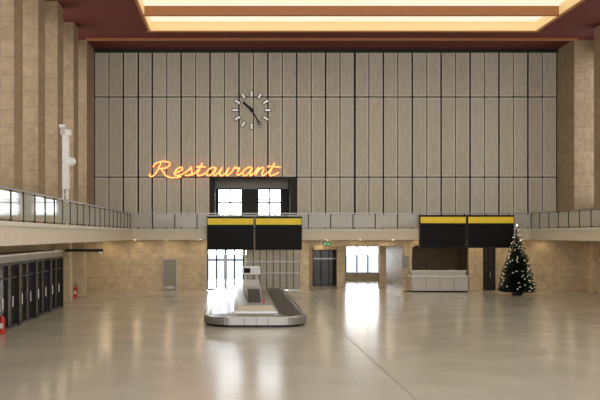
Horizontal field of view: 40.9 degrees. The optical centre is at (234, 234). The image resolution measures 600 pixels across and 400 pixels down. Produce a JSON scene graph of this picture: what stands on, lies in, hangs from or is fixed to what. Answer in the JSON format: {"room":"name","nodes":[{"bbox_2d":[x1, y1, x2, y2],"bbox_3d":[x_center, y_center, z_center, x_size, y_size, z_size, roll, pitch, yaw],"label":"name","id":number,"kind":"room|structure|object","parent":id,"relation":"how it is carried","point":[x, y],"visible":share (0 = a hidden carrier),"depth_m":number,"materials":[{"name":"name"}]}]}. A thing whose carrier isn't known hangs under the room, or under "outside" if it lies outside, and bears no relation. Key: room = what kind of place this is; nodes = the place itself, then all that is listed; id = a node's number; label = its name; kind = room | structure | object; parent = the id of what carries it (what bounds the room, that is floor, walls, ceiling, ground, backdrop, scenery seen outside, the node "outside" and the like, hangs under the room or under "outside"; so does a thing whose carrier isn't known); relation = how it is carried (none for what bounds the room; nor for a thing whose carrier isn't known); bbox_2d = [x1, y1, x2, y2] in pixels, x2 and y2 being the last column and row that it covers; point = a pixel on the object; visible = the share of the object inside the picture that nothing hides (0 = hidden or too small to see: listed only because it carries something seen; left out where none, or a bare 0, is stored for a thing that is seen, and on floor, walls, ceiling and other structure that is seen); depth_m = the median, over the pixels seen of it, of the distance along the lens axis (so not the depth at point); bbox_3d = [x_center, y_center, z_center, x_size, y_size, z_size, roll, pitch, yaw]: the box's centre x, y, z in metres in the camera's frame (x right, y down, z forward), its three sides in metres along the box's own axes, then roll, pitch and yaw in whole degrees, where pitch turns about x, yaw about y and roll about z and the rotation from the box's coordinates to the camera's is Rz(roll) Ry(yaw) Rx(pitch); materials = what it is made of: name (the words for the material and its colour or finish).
{"room":"airport terminal","nodes":[
{"label":"airport terminal","id":0,"kind":"room"},
{"bbox_2d":[0,244,55,252],"bbox_3d":[-10.850,2.130,30.500,0.300,3.600,53.000,0,0,0],"label":"wall","id":1,"kind":"structure","parent":0,"point":[15,248],"depth_m":41.25,"materials":[{"name":"stone"}]},
{"bbox_2d":[0,279,599,399],"bbox_3d":[7.000,4.080,32.500,42.000,0.300,77.000,0,0,0],"label":"floor","id":2,"kind":"structure","parent":0,"point":[101,344],"depth_m":26.99,"materials":[{"name":"stone"}]},
{"bbox_2d":[0,313,5,334],"bbox_3d":[-9.177,3.493,31.595,0.266,0.874,0.226,0,0,0],"label":"fire extinguisher","id":3,"kind":"object","parent":2,"relation":"on","point":[2,319],"visible":1,"depth_m":31.52,"materials":[{"name":"red metal"}]},
{"bbox_2d":[0,250,63,330],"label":"doors","id":4,"kind":"structure","parent":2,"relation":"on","point":[31,282],"depth_m":37.03,"materials":[{"name":"metal"}]},
{"bbox_2d":[56,243,72,302],"bbox_3d":[-10.000,2.130,46.900,0.800,3.600,0.800,0,0,0],"label":"pillar","id":5,"kind":"structure","parent":2,"relation":"on","point":[68,256],"depth_m":46.50,"materials":[{"name":"beige stone"}]},
{"bbox_2d":[74,284,77,297],"bbox_3d":[-9.946,3.493,49.995,0.266,0.874,0.226,0,0,0],"label":"fire extinguisher","id":6,"kind":"object","parent":2,"relation":"on","point":[75,287],"visible":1,"depth_m":49.93,"materials":[{"name":"red metal"}]},
{"bbox_2d":[73,242,86,296],"bbox_3d":[-10.000,2.130,51.400,0.800,3.600,0.800,0,0,0],"label":"pillar","id":7,"kind":"structure","parent":2,"relation":"on","point":[79,258],"depth_m":51.00,"materials":[{"name":"beige stone"}]},
{"bbox_2d":[204,266,306,326],"bbox_3d":[0.900,2.830,43.497,4.540,2.200,19.006,0,0,0],"label":"carousel","id":8,"kind":"object","parent":2,"relation":"on","point":[249,303],"visible":1,"depth_m":36.65,"materials":[{"name":"metal"}]},
{"bbox_2d":[0,221,599,245],"bbox_3d":[6.500,-0.045,30.500,37.400,0.750,53.000,0,0,0],"label":"gallery balcony","id":9,"kind":"object","parent":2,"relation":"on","point":[12,233],"visible":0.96,"depth_m":49.83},
{"bbox_2d":[0,0,93,225],"bbox_3d":[-10.950,-6.791,30.500,1.900,12.781,53.000,0,0,0],"label":"wall","id":10,"kind":"structure","parent":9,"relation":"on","point":[47,73],"depth_m":41.55,"materials":[{"name":"stone"}]},
{"bbox_2d":[59,124,75,224],"bbox_3d":[-8.442,-2.950,39.984,0.834,5.100,0.870,0,0,-25],"label":"mast","id":11,"kind":"object","parent":9,"relation":"on","point":[67,161],"visible":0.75,"depth_m":39.84,"materials":[{"name":"metal"}]},
{"bbox_2d":[65,242,102,253],"bbox_3d":[-8.350,0.700,44.270,2.100,0.740,0.240,0,0,0],"label":"rail","id":12,"kind":"object","parent":9,"relation":"hanging from","point":[99,251],"visible":0.89,"depth_m":44.20,"materials":[{"name":"metal"}]},
{"bbox_2d":[207,216,301,249],"bbox_3d":[1.306,-0.119,53.745,6.405,2.248,0.390,0,0,0],"label":"display board","id":13,"kind":"object","parent":9,"relation":"attached to","point":[223,232],"visible":1,"depth_m":53.58,"materials":[{"name":"metal"}]},
{"bbox_2d":[0,185,599,228],"bbox_3d":[6.475,-0.945,29.078,27.220,1.090,50.205,0,0,0],"label":"gallery railing","id":14,"kind":"object","parent":9,"relation":"on","point":[17,206],"depth_m":50.35,"materials":[{"name":"grey metal"}]},
{"bbox_2d":[322,242,330,245],"bbox_3d":[6.359,0.530,55.630,0.626,0.400,0.100,0,0,0],"label":"exit sign","id":15,"kind":"object","parent":9,"relation":"attached to","point":[323,243],"visible":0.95,"depth_m":55.60,"materials":[{"name":"green plastic"}]},
{"bbox_2d":[419,215,514,247],"bbox_3d":[15.544,-0.236,53.745,6.338,2.214,0.390,0,0,0],"label":"display board","id":16,"kind":"object","parent":9,"relation":"attached to","point":[435,231],"visible":0.98,"depth_m":53.58,"materials":[{"name":"metal"}]},
{"bbox_2d":[557,25,599,227],"bbox_3d":[23.850,-6.791,30.500,1.900,12.781,53.000,0,0,0],"label":"wall","id":17,"kind":"structure","parent":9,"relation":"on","point":[578,62],"depth_m":54.00,"materials":[{"name":"stone"}]},
{"bbox_2d":[402,256,408,291],"bbox_3d":[11.819,2.680,55.300,0.435,2.500,0.435,0,0,45],"label":"sign","id":18,"kind":"object","parent":2,"relation":"on","point":[405,259],"visible":1,"depth_m":55.27,"materials":[{"name":"metal"}]},
{"bbox_2d":[407,270,469,291],"bbox_3d":[14.094,3.190,55.525,4.010,1.480,1.250,0,0,0],"label":"counter","id":19,"kind":"object","parent":2,"relation":"on","point":[419,280],"depth_m":55.00,"materials":[{"name":"white"}]},
{"bbox_2d":[298,292,597,399],"bbox_3d":[7.620,3.929,35.000,6.640,0.002,42.000,0,0,0],"label":"trim","id":20,"kind":"structure","parent":2,"relation":"on","point":[298,292],"depth_m":28.06,"materials":[{"name":"grey metal"}]},
{"bbox_2d":[498,225,536,294],"bbox_3d":[18.462,1.595,52.303,2.592,4.670,2.484,0,0,-26],"label":"tree","id":21,"kind":"object","parent":2,"relation":"on","point":[517,280],"visible":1,"depth_m":51.99,"materials":[{"name":"green plant"}]},
{"bbox_2d":[588,241,597,292],"bbox_3d":[24.583,2.130,54.550,0.700,3.600,0.700,0,0,0],"label":"pillar","id":22,"kind":"structure","parent":2,"relation":"on","point":[592,245],"depth_m":54.20,"materials":[{"name":"beige stone"}]},
{"bbox_2d":[45,0,599,48],"bbox_3d":[6.500,-13.681,31.000,37.400,1.000,54.000,0,0,0],"label":"ceiling","id":23,"kind":"structure","parent":0,"point":[93,18],"depth_m":52.59,"materials":[{"name":"brown paint"}]},
{"bbox_2d":[94,49,557,52],"bbox_3d":[6.450,-13.071,56.800,32.900,0.220,0.200,0,0,0],"label":"trim","id":24,"kind":"structure","parent":23,"relation":"attached to","point":[95,50],"depth_m":56.70,"materials":[{"name":"black metal"}]},
{"bbox_2d":[85,38,576,40],"bbox_3d":[6.450,-13.111,53.625,32.900,0.140,0.250,0,0,0],"label":"trim","id":25,"kind":"structure","parent":23,"relation":"attached to","point":[86,39],"depth_m":53.50,"materials":[{"name":"brown paint"}]},
{"bbox_2d":[134,0,584,31],"bbox_3d":[6.965,-13.431,29.795,25.370,0.700,43.690,0,0,0],"label":"ceiling","id":26,"kind":"structure","parent":23,"relation":"in","point":[157,15],"depth_m":47.86,"materials":[{"name":"beige paint"}]},
{"bbox_2d":[137,53,513,228],"bbox_3d":[6.500,-6.576,57.200,37.400,13.811,0.400,0,0,0],"label":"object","id":27,"kind":"object","parent":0,"point":[293,180],"depth_m":57.01,"materials":[{"name":"black metal"}]},
{"bbox_2d":[87,240,579,289],"bbox_3d":[6.766,2.130,57.200,38.469,3.600,0.400,0,0,0],"label":"wall","id":28,"kind":"structure","parent":0,"point":[122,264],"depth_m":57.01,"materials":[{"name":"stone"}]},
{"bbox_2d":[162,259,176,289],"bbox_3d":[-4.667,2.820,56.940,1.069,2.220,0.119,0,0,0],"label":"door","id":29,"kind":"structure","parent":28,"relation":"in","point":[169,266],"depth_m":56.94,"materials":[{"name":"metal"}]},
{"bbox_2d":[207,250,243,289],"bbox_3d":[-0.677,2.467,57.155,2.665,2.967,0.249,0,0,0],"label":"frame","id":30,"kind":"object","parent":28,"relation":"attached to","point":[225,259],"visible":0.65,"depth_m":57.15,"materials":[{"name":"metal"}]},
{"bbox_2d":[246,249,299,289],"bbox_3d":[2.725,2.445,56.925,3.852,2.950,0.130,0,0,0],"label":"shutter","id":31,"kind":"object","parent":28,"relation":"attached to","point":[278,268],"visible":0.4,"depth_m":56.90,"materials":[{"name":"metal"}]},
{"bbox_2d":[483,248,494,289],"bbox_3d":[18.133,2.360,57.165,0.974,3.171,0.169,0,0,0],"label":"door","id":32,"kind":"structure","parent":28,"relation":"in","point":[488,253],"depth_m":57.20,"materials":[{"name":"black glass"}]},
{"bbox_2d":[336,246,466,288],"bbox_3d":[12.050,2.130,63.350,14.900,3.600,11.900,0,0,0],"label":"wall","id":33,"kind":"structure","parent":0,"point":[390,271],"depth_m":67.52,"materials":[{"name":"beige stone"}]},
{"bbox_2d":[214,178,290,228],"bbox_3d":[1.247,-2.263,57.890,5.744,3.926,2.020,0,0,0],"label":"frame","id":34,"kind":"object","parent":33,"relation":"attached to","point":[249,187],"visible":0.62,"depth_m":58.60,"materials":[{"name":"black metal"}]},
{"bbox_2d":[309,246,335,285],"bbox_3d":[6.452,2.260,62.000,3.105,3.360,0.200,0,0,0],"label":"doors","id":35,"kind":"structure","parent":33,"relation":"attached to","point":[322,259],"depth_m":62.00,"materials":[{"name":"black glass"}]},
{"bbox_2d":[95,53,555,228],"bbox_3d":[6.450,-6.755,56.953,32.790,12.710,0.095,0,0,0],"label":"cladding panels","id":36,"kind":"object","parent":33,"relation":"attached to","point":[108,66],"visible":0.91,"depth_m":56.91,"materials":[{"name":"grey wood"}]},
{"bbox_2d":[232,90,270,129],"bbox_3d":[1.176,-8.871,56.790,2.800,2.800,0.220,0,0,0],"label":"wall clock","id":37,"kind":"object","parent":36,"relation":"attached to","point":[236,101],"visible":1,"depth_m":56.78,"materials":[{"name":"white"}]},
{"bbox_2d":[94,53,556,228],"bbox_3d":[6.450,-6.691,56.945,32.970,12.581,0.110,0,0,0],"label":"panel frame","id":38,"kind":"object","parent":36,"relation":"attached to","point":[123,96],"visible":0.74,"depth_m":56.90,"materials":[{"name":"black metal"}]},
{"bbox_2d":[149,161,280,178],"bbox_3d":[-1.434,-4.626,56.712,9.355,1.260,0.295,0,0,0],"label":"sign","id":39,"kind":"object","parent":38,"relation":"attached to","point":[258,169],"visible":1,"depth_m":56.58,"materials":[{"name":"orange"}]},
{"bbox_2d":[346,247,377,272],"bbox_3d":[10.997,2.135,69.100,2.946,2.386,0.100,0,0,0],"label":"frame","id":40,"kind":"object","parent":33,"relation":"attached to","point":[356,247],"visible":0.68,"depth_m":69.05,"materials":[{"name":"white metal"}]},
{"bbox_2d":[580,241,599,292],"bbox_3d":[24.750,2.130,30.500,0.300,3.600,53.000,0,0,0],"label":"wall","id":41,"kind":"structure","parent":0,"point":[583,244],"depth_m":56.15,"materials":[{"name":"stone"}]},
{"label":"outside","id":42,"kind":"structure","parent":0,"visible":0},
{"bbox_2d":[208,255,377,278],"bbox_3d":[15.000,4.130,115.500,150.000,0.300,89.000,0,0,0],"label":"ground","id":43,"kind":"structure","parent":42,"point":[350,259],"depth_m":104.39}
]}

